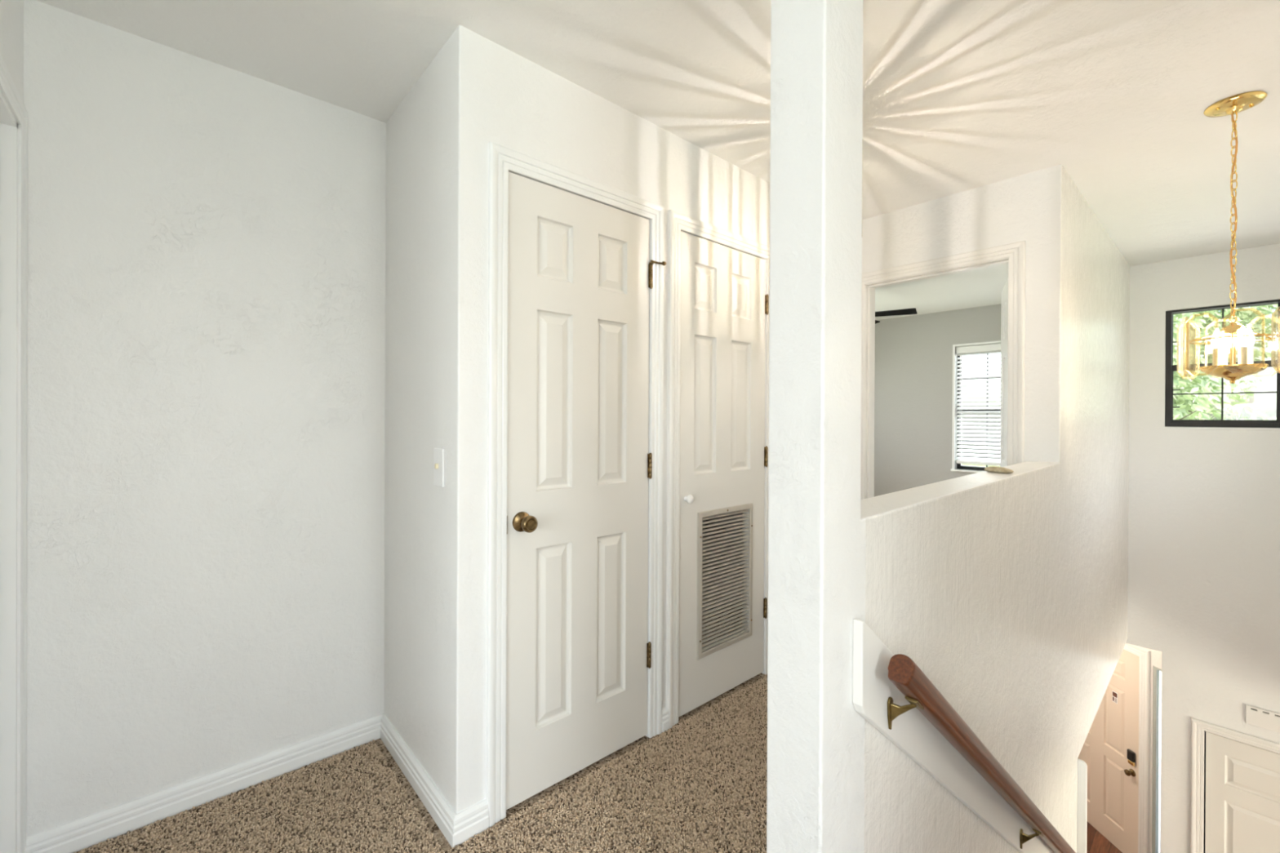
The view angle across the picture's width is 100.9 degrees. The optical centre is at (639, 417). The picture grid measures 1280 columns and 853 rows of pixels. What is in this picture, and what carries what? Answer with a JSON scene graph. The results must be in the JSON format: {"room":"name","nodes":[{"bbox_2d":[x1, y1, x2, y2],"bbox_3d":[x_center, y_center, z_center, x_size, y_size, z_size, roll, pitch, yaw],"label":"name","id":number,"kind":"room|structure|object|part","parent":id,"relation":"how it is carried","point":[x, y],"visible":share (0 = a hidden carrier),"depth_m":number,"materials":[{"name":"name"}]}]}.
{"room":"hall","nodes":[
{"label":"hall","id":0,"kind":"room"},
{"bbox_2d":[0,0,23,852],"bbox_3d":[-1.398,0.044,1.026,0.115,2.430,1.093,0,0,-42],"label":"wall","id":1,"kind":"structure","parent":0,"point":[11,11],"depth_m":1.40,"materials":[{"name":"white paint"}]},
{"bbox_2d":[0,53,27,852],"bbox_3d":[-1.471,0.203,1.113,0.127,2.111,0.866,0,0,-42],"label":"door frame","id":2,"kind":"structure","parent":1,"relation":"attached to","point":[8,123],"depth_m":1.41,"materials":[{"name":"white wood"}]},
{"bbox_2d":[23,0,742,836],"bbox_3d":[-1.556,0.042,1.698,6.340,2.430,0.120,0,0,-42],"label":"wall","id":3,"kind":"structure","parent":0,"point":[206,238],"depth_m":1.71,"materials":[{"name":"white paint"}]},
{"bbox_2d":[26,713,384,852],"bbox_3d":[-1.365,1.216,1.783,0.944,0.083,0.019,0,0,-42],"label":"baseboard","id":4,"kind":"structure","parent":3,"relation":"attached to","point":[77,835],"depth_m":1.71,"materials":[{"name":"white wood"}]},
{"bbox_2d":[76,600,767,852],"bbox_3d":[0.075,1.491,-0.163,6.300,0.445,4.843,0,0,-42],"label":"floor","id":5,"kind":"structure","parent":0,"point":[442,840],"depth_m":1.76,"materials":[{"name":"beige carpet"}]},
{"bbox_2d":[73,675,767,852],"bbox_3d":[-0.175,1.259,1.752,2.628,0.010,1.606,0,0,-42],"label":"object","id":6,"kind":"structure","parent":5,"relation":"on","point":[383,842],"depth_m":1.69,"materials":[{"name":"brown carpet"}]},
{"bbox_2d":[383,25,499,813],"bbox_3d":[-0.736,0.045,1.888,0.130,2.430,0.729,0,0,-42],"label":"wall","id":7,"kind":"structure","parent":0,"point":[438,136],"depth_m":1.66,"materials":[{"name":"white paint"}]},
{"bbox_2d":[380,714,488,848],"bbox_3d":[-0.749,1.219,1.858,0.112,0.083,0.728,0,0,-42],"label":"baseboard","id":8,"kind":"structure","parent":7,"relation":"attached to","point":[458,828],"depth_m":1.66,"materials":[{"name":"white wood"}]},
{"bbox_2d":[433,448,444,487],"bbox_3d":[-0.640,0.156,1.670,0.016,0.120,0.076,0,0,-42],"label":"light switch","id":9,"kind":"object","parent":7,"relation":"attached to","point":[438,453],"visible":1,"depth_m":1.67,"materials":[{"name":"white plastic"}]},
{"bbox_2d":[499,45,769,737],"bbox_3d":[0.370,0.049,2.464,2.287,2.430,0.115,0,0,-42],"label":"wall","id":10,"kind":"structure","parent":0,"point":[544,116],"depth_m":2.03,"materials":[{"name":"white paint"}]},
{"bbox_2d":[485,141,664,827],"bbox_3d":[-0.189,0.207,1.878,0.748,2.111,0.017,0,0,-42],"label":"door frame","id":11,"kind":"structure","parent":10,"relation":"attached to","point":[501,159],"depth_m":1.66,"materials":[{"name":"white wood"}]},
{"bbox_2d":[506,171,666,809],"bbox_3d":[-0.166,0.234,1.890,0.676,2.030,0.098,0,0,-42],"label":"door","id":12,"kind":"structure","parent":10,"relation":"in","point":[580,272],"depth_m":1.85,"materials":[{"name":"white paint"}]},
{"bbox_3d":[-0.363,0.337,1.690,0.065,0.065,0.063,0,0,-42],"label":"knob","id":13,"kind":"part","parent":12,"relation":"part of","materials":[{"name":"gold metal"}]},
{"bbox_2d":[662,706,669,732],"bbox_3d":[0.099,1.222,2.140,0.034,0.083,0.019,0,0,-42],"label":"baseboard","id":14,"kind":"structure","parent":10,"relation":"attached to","point":[665,722],"depth_m":2.13,"materials":[{"name":"white wood"}]},
{"bbox_2d":[666,209,769,728],"bbox_3d":[0.394,0.210,2.397,0.743,2.109,0.017,0,0,-42],"label":"door frame","id":15,"kind":"structure","parent":10,"relation":"attached to","point":[678,222],"depth_m":2.17,"materials":[{"name":"white wood"}]},
{"bbox_2d":[678,231,768,717],"bbox_3d":[0.392,0.236,2.407,0.621,2.028,0.068,0,0,-42],"label":"door","id":16,"kind":"structure","parent":10,"relation":"in","point":[724,454],"depth_m":2.38,"materials":[{"name":"white paint"}]},
{"bbox_3d":[0.204,0.340,2.217,0.037,0.037,0.033,0,0,-42],"label":"knob","id":17,"kind":"part","parent":16,"relation":"part of","materials":[{"name":"white plastic"}]},
{"bbox_2d":[696,502,752,659],"bbox_3d":[0.394,0.725,2.404,0.388,0.634,0.010,0,0,-42],"label":"vent grille","id":18,"kind":"object","parent":16,"relation":"attached to","point":[704,653],"depth_m":2.40,"materials":[{"name":"white metal"}]},
{"bbox_2d":[35,0,1279,320],"bbox_3d":[0.836,-1.222,1.409,9.720,0.120,6.400,0,0,-42],"label":"ceiling","id":19,"kind":"structure","parent":0,"point":[959,95],"depth_m":1.80,"materials":[{"name":"white paint"}]},
{"bbox_2d":[862,151,862,211],"bbox_3d":[0.767,-0.926,2.080,0.202,0.475,0.202,0,0,-42],"label":"ceiling light","id":20,"kind":"object","parent":19,"relation":"hanging from","point":[862,151],"visible":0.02,"depth_m":2.03,"materials":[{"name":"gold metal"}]},
{"bbox_2d":[875,308,917,324],"bbox_3d":[1.927,-1.022,4.855,1.038,0.285,1.074,0,0,-42],"label":"ceiling fan","id":21,"kind":"object","parent":19,"relation":"hanging from","point":[907,311],"visible":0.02,"depth_m":4.64,"materials":[{"name":"black"}]},
{"bbox_3d":[2.189,-0.925,4.680,0.470,0.031,0.130,0,0,28],"label":"blade","id":22,"kind":"part","parent":21,"relation":"part of","materials":[{"name":"black"}]},
{"bbox_2d":[1177,90,1279,383],"bbox_3d":[2.185,-0.641,1.946,0.271,1.031,0.271,0,0,37],"label":"chandelier","id":23,"kind":"object","parent":19,"relation":"hanging from","point":[1232,105],"visible":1,"depth_m":1.94,"materials":[{"name":"gold metal"}]},
{"bbox_3d":[2.084,-0.269,2.021,0.009,0.226,0.098,0,0,37],"label":"glass panel","id":24,"kind":"part","parent":23,"relation":"part of","materials":[{"name":"clear glass"}]},
{"bbox_3d":[2.163,-0.267,2.086,0.098,0.226,0.009,0,0,-8],"label":"glass panel","id":25,"kind":"part","parent":23,"relation":"part of","materials":[{"name":"clear glass"}]},
{"bbox_3d":[2.045,-0.267,1.927,0.009,0.226,0.098,0,0,-8],"label":"glass panel","id":26,"kind":"part","parent":23,"relation":"part of","materials":[{"name":"clear glass"}]},
{"bbox_2d":[1212,347,1221,365],"bbox_3d":[2.139,-0.223,1.960,0.032,0.072,0.032,0,0,-42],"label":"socket","id":27,"kind":"object","parent":23,"relation":"attached to","point":[1214,350],"depth_m":1.95,"materials":[{"name":"beige plastic"}]},
{"bbox_3d":[2.140,-0.295,1.960,0.029,0.074,0.029,0,0,-42],"label":"bulb","id":28,"kind":"part","parent":23,"relation":"part of","materials":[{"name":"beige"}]},
{"bbox_2d":[1221,348,1227,364],"bbox_3d":[2.197,-0.223,1.991,0.032,0.072,0.032,0,0,-42],"label":"socket","id":29,"kind":"object","parent":23,"relation":"attached to","point":[1224,351],"depth_m":1.98,"materials":[{"name":"beige plastic"}]},
{"bbox_3d":[2.197,-0.295,1.991,0.029,0.074,0.029,0,0,-42],"label":"bulb","id":30,"kind":"part","parent":23,"relation":"part of","materials":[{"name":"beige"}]},
{"bbox_3d":[2.183,-0.159,1.947,0.172,0.066,0.172,0,0,-42],"label":"dish","id":31,"kind":"part","parent":23,"relation":"part of","materials":[{"name":"gold metal"}]},
{"bbox_3d":[2.186,-0.747,1.946,0.018,0.748,0.018,0,0,-42],"label":"cord","id":32,"kind":"part","parent":23,"relation":"part of","materials":[{"name":"gold metal"}]},
{"bbox_3d":[2.186,-0.747,1.946,0.019,0.756,0.019,0,0,-42],"label":"chain","id":33,"kind":"part","parent":23,"relation":"part of","materials":[{"name":"gold metal"}]},
{"bbox_2d":[1237,346,1247,364],"bbox_3d":[2.170,-0.223,1.903,0.032,0.072,0.032,0,0,-42],"label":"socket","id":34,"kind":"object","parent":23,"relation":"attached to","point":[1242,350],"depth_m":1.90,"materials":[{"name":"beige plastic"}]},
{"bbox_3d":[2.170,-0.295,1.903,0.029,0.074,0.029,0,0,-42],"label":"bulb","id":35,"kind":"part","parent":23,"relation":"part of","materials":[{"name":"beige glass"}]},
{"bbox_3d":[2.109,-0.269,1.848,0.098,0.226,0.009,0,0,37],"label":"glass panel","id":36,"kind":"part","parent":23,"relation":"part of","materials":[{"name":"clear glass"}]},
{"bbox_3d":[2.228,-0.294,1.934,0.029,0.074,0.029,0,0,-42],"label":"bulb","id":37,"kind":"part","parent":23,"relation":"part of","materials":[{"name":"beige glass"}]},
{"bbox_2d":[1247,346,1253,364],"bbox_3d":[2.227,-0.223,1.934,0.032,0.072,0.032,0,0,-42],"label":"socket","id":38,"kind":"object","parent":23,"relation":"attached to","point":[1250,349],"depth_m":1.92,"materials":[{"name":"beige plastic"}]},
{"bbox_3d":[2.322,-0.266,1.967,0.009,0.226,0.098,0,0,-8],"label":"glass panel","id":39,"kind":"part","parent":23,"relation":"part of","materials":[{"name":"clear glass"}]},
{"bbox_3d":[2.204,-0.266,1.808,0.098,0.226,0.009,0,0,-8],"label":"glass panel","id":40,"kind":"part","parent":23,"relation":"part of","materials":[{"name":"clear glass"}]},
{"bbox_2d":[874,303,1000,496],"bbox_3d":[3.300,0.054,5.861,0.110,2.430,3.050,0,0,-42],"label":"wall","id":41,"kind":"structure","parent":0,"point":[913,376],"depth_m":5.96,"materials":[{"name":"grey paint"}]},
{"bbox_2d":[951,340,1000,472],"bbox_3d":[3.734,-0.105,5.352,0.138,1.359,1.015,0,0,-42],"label":"window","id":42,"kind":"structure","parent":41,"relation":"in","point":[975,468],"depth_m":5.68,"materials":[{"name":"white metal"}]},
{"bbox_3d":[3.715,0.563,5.339,0.095,0.022,1.015,0,0,-42],"label":"sill","id":43,"kind":"part","parent":42,"relation":"part of","materials":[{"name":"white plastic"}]},
{"bbox_2d":[955,343,1000,466],"bbox_3d":[3.728,-0.134,5.347,0.056,1.249,0.943,0,0,-42],"label":"window blind","id":44,"kind":"object","parent":42,"relation":"attached to","point":[994,348],"visible":0.38,"depth_m":5.54,"materials":[{"name":"white plastic"}]},
{"bbox_3d":[3.713,-0.110,5.364,0.054,1.185,0.824,0,0,-42],"label":"ladder cord","id":45,"kind":"part","parent":44,"relation":"part of","materials":[{"name":"white fabric"}]},
{"bbox_3d":[3.726,0.472,5.349,0.048,0.036,0.935,0,0,-42],"label":"rail","id":46,"kind":"part","parent":44,"relation":"part of","materials":[{"name":"white plastic"}]},
{"bbox_3d":[3.731,-0.723,5.346,0.056,0.071,0.943,0,0,-42],"label":"head rail","id":47,"kind":"part","parent":44,"relation":"part of","materials":[{"name":"white plastic"}]},
{"bbox_2d":[862,173,1027,462],"bbox_3d":[0.863,0.048,3.685,0.115,2.430,3.050,0,0,-42],"label":"wall","id":48,"kind":"structure","parent":0,"point":[993,215],"depth_m":2.74,"materials":[{"name":"white paint"}]},
{"bbox_2d":[860,240,1025,499],"bbox_3d":[1.588,0.213,2.862,0.136,2.111,0.838,0,0,-42],"label":"door frame","id":49,"kind":"structure","parent":48,"relation":"attached to","point":[1015,251],"depth_m":2.71,"materials":[{"name":"white wood"}]},
{"bbox_2d":[1000,278,1008,466],"bbox_3d":[2.052,0.241,2.940,0.045,2.030,0.710,0,0,30],"label":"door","id":50,"kind":"structure","parent":48,"relation":"in","point":[1004,294],"depth_m":3.10,"materials":[{"name":"white"}]},
{"bbox_2d":[766,0,1129,852],"bbox_3d":[1.990,1.531,2.572,4.520,5.380,0.126,0,0,-42],"label":"wall","id":51,"kind":"structure","parent":0,"point":[1008,592],"depth_m":1.32,"materials":[{"name":"white paint"}]},
{"bbox_2d":[852,618,1055,852],"bbox_3d":[1.309,1.409,1.865,2.318,1.979,0.022,0,0,-42],"label":"trim board","id":52,"kind":"object","parent":51,"relation":"attached to","point":[911,731],"visible":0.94,"depth_m":1.30,"materials":[{"name":"white wood"}]},
{"bbox_2d":[887,653,1075,852],"bbox_3d":[1.381,1.405,1.863,2.331,1.822,0.075,0,0,-42],"label":"handrail","id":53,"kind":"object","parent":52,"relation":"attached to","point":[904,673],"visible":1,"depth_m":1.29,"materials":[{"name":"brown wood"}]},
{"bbox_2d":[984,466,1013,473],"bbox_3d":[1.378,0.199,2.030,0.067,0.022,0.122,0,0,-7],"label":"stone","id":54,"kind":"object","parent":51,"relation":"on","point":[992,468],"visible":1,"depth_m":2.00,"materials":[{"name":"beige stone"}]},
{"bbox_2d":[1076,758,1087,852],"bbox_3d":[2.231,2.995,2.781,0.020,2.453,0.174,0,0,-42],"label":"trim","id":55,"kind":"structure","parent":51,"relation":"attached to","point":[1082,765],"depth_m":2.72,"materials":[{"name":"white"}]},
{"bbox_2d":[1086,821,1122,852],"bbox_3d":[2.593,4.269,4.539,8.050,0.100,4.520,0,0,-42],"label":"floor","id":56,"kind":"structure","parent":0,"point":[1096,842],"depth_m":5.25,"materials":[{"name":"red wood"}]},
{"bbox_2d":[1141,646,1161,852],"bbox_3d":[4.697,2.972,6.269,0.060,2.505,4.000,0,0,-1],"label":"wall","id":57,"kind":"structure","parent":0,"point":[1155,655],"depth_m":4.84,"materials":[{"name":"white paint"}]},
{"bbox_2d":[1077,648,1139,852],"bbox_3d":[4.670,3.227,5.412,0.107,1.976,0.915,0,0,-1],"label":"door","id":58,"kind":"structure","parent":57,"relation":"in","point":[1109,750],"depth_m":5.19,"materials":[{"name":"beige paint"}]},
{"bbox_2d":[1112,691,1116,702],"bbox_3d":[4.686,2.754,5.216,0.001,0.090,0.048,0,0,-1],"label":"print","id":59,"kind":"object","parent":58,"relation":"attached to","point":[1114,693],"depth_m":5.22},
{"bbox_3d":[4.652,3.372,5.027,0.063,0.064,0.064,0,0,-1],"label":"knob","id":60,"kind":"part","parent":58,"relation":"part of","materials":[{"name":"gold metal"}]},
{"bbox_3d":[4.672,3.275,5.027,0.024,0.045,0.064,0,0,-1],"label":"lock plate","id":61,"kind":"part","parent":58,"relation":"part of","materials":[{"name":"gold metal"}]},
{"bbox_2d":[1123,643,1150,852],"bbox_3d":[4.667,3.183,5.413,0.020,2.087,1.112,0,0,-1],"label":"door frame","id":62,"kind":"structure","parent":57,"relation":"attached to","point":[1144,654],"depth_m":4.90,"materials":[{"name":"white wood"}]},
{"bbox_2d":[1151,666,1161,852],"bbox_3d":[4.703,3.216,4.712,0.026,1.905,0.245,0,0,-1],"label":"window frame","id":63,"kind":"structure","parent":57,"relation":"in","point":[1156,670],"depth_m":4.81,"materials":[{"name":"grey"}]},
{"bbox_2d":[1125,243,1279,852],"bbox_3d":[4.135,1.538,3.653,0.120,5.380,1.370,0,0,-42],"label":"wall","id":64,"kind":"structure","parent":0,"point":[1204,504],"depth_m":3.77,"materials":[{"name":"white paint"}]},
{"bbox_2d":[1162,299,1279,430],"bbox_3d":[4.077,-0.352,3.698,0.103,0.864,0.588,0,0,-42],"label":"window","id":65,"kind":"structure","parent":64,"relation":"in","point":[1170,423],"depth_m":3.74,"materials":[{"name":"brown metal"}]},
{"bbox_3d":[4.045,0.073,3.672,0.021,0.014,0.588,0,0,-42],"label":"sill","id":66,"kind":"part","parent":65,"relation":"part of","materials":[{"name":"white wood"}]},
{"bbox_3d":[4.079,-0.172,3.702,0.020,0.428,0.526,0,0,-42],"label":"sash","id":67,"kind":"part","parent":65,"relation":"part of","materials":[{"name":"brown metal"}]},
{"bbox_3d":[4.099,-0.558,3.717,0.020,0.428,0.526,0,0,-42],"label":"sash","id":68,"kind":"part","parent":65,"relation":"part of","materials":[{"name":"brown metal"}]},
{"bbox_2d":[1190,717,1279,852],"bbox_3d":[4.182,3.186,3.493,0.017,2.086,0.757,0,0,-42],"label":"door frame","id":69,"kind":"structure","parent":64,"relation":"attached to","point":[1197,726],"depth_m":3.74,"materials":[{"name":"white wood"}]},
{"bbox_2d":[1204,731,1279,852],"bbox_3d":[4.204,3.215,3.513,0.035,2.000,0.613,0,0,-42],"label":"door","id":70,"kind":"structure","parent":64,"relation":"in","point":[1242,780],"depth_m":3.61,"materials":[{"name":"white paint"}]},
{"bbox_2d":[1245,704,1279,733],"bbox_3d":[4.187,2.006,3.494,0.012,0.124,0.240,0,0,-42],"label":"door chime","id":71,"kind":"object","parent":64,"relation":"attached to","point":[1269,720],"visible":1,"depth_m":3.52,"materials":[{"name":"white plastic"}]},
{"bbox_2d":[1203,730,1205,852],"bbox_3d":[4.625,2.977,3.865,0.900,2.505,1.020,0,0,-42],"label":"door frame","id":72,"kind":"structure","parent":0,"point":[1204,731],"depth_m":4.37,"materials":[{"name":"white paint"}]},
{"label":"outside","id":73,"kind":"structure","parent":0,"visible":0},
{"bbox_2d":[961,463,999,466],"bbox_3d":[11.170,4.695,9.998,90.000,0.300,80.000,0,0,-42],"label":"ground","id":74,"kind":"structure","parent":73,"point":[965,464],"depth_m":50.36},
{"bbox_2d":[1173,312,1248,419],"bbox_3d":[16.485,-0.534,17.587,4.767,10.183,4.985,0,0,-42],"label":"tree","id":75,"kind":"object","parent":74,"relation":"on","point":[1197,407],"visible":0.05,"depth_m":16.34,"materials":[{"name":"green plant"}]},
{"bbox_2d":[1173,303,1278,420],"bbox_3d":[24.662,-1.539,23.643,6.872,12.237,7.068,0,0,37],"label":"tree","id":76,"kind":"object","parent":74,"relation":"on","point":[1246,315],"visible":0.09,"depth_m":22.18,"materials":[{"name":"green plant"}]},
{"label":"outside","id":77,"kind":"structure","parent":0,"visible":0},
{"bbox_2d":[1158,671,1161,852],"bbox_3d":[10.225,4.394,6.344,11.000,0.210,8.400,0,0,-1],"label":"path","id":78,"kind":"structure","parent":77,"point":[1160,672],"depth_m":6.46,"materials":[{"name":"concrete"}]}
]}

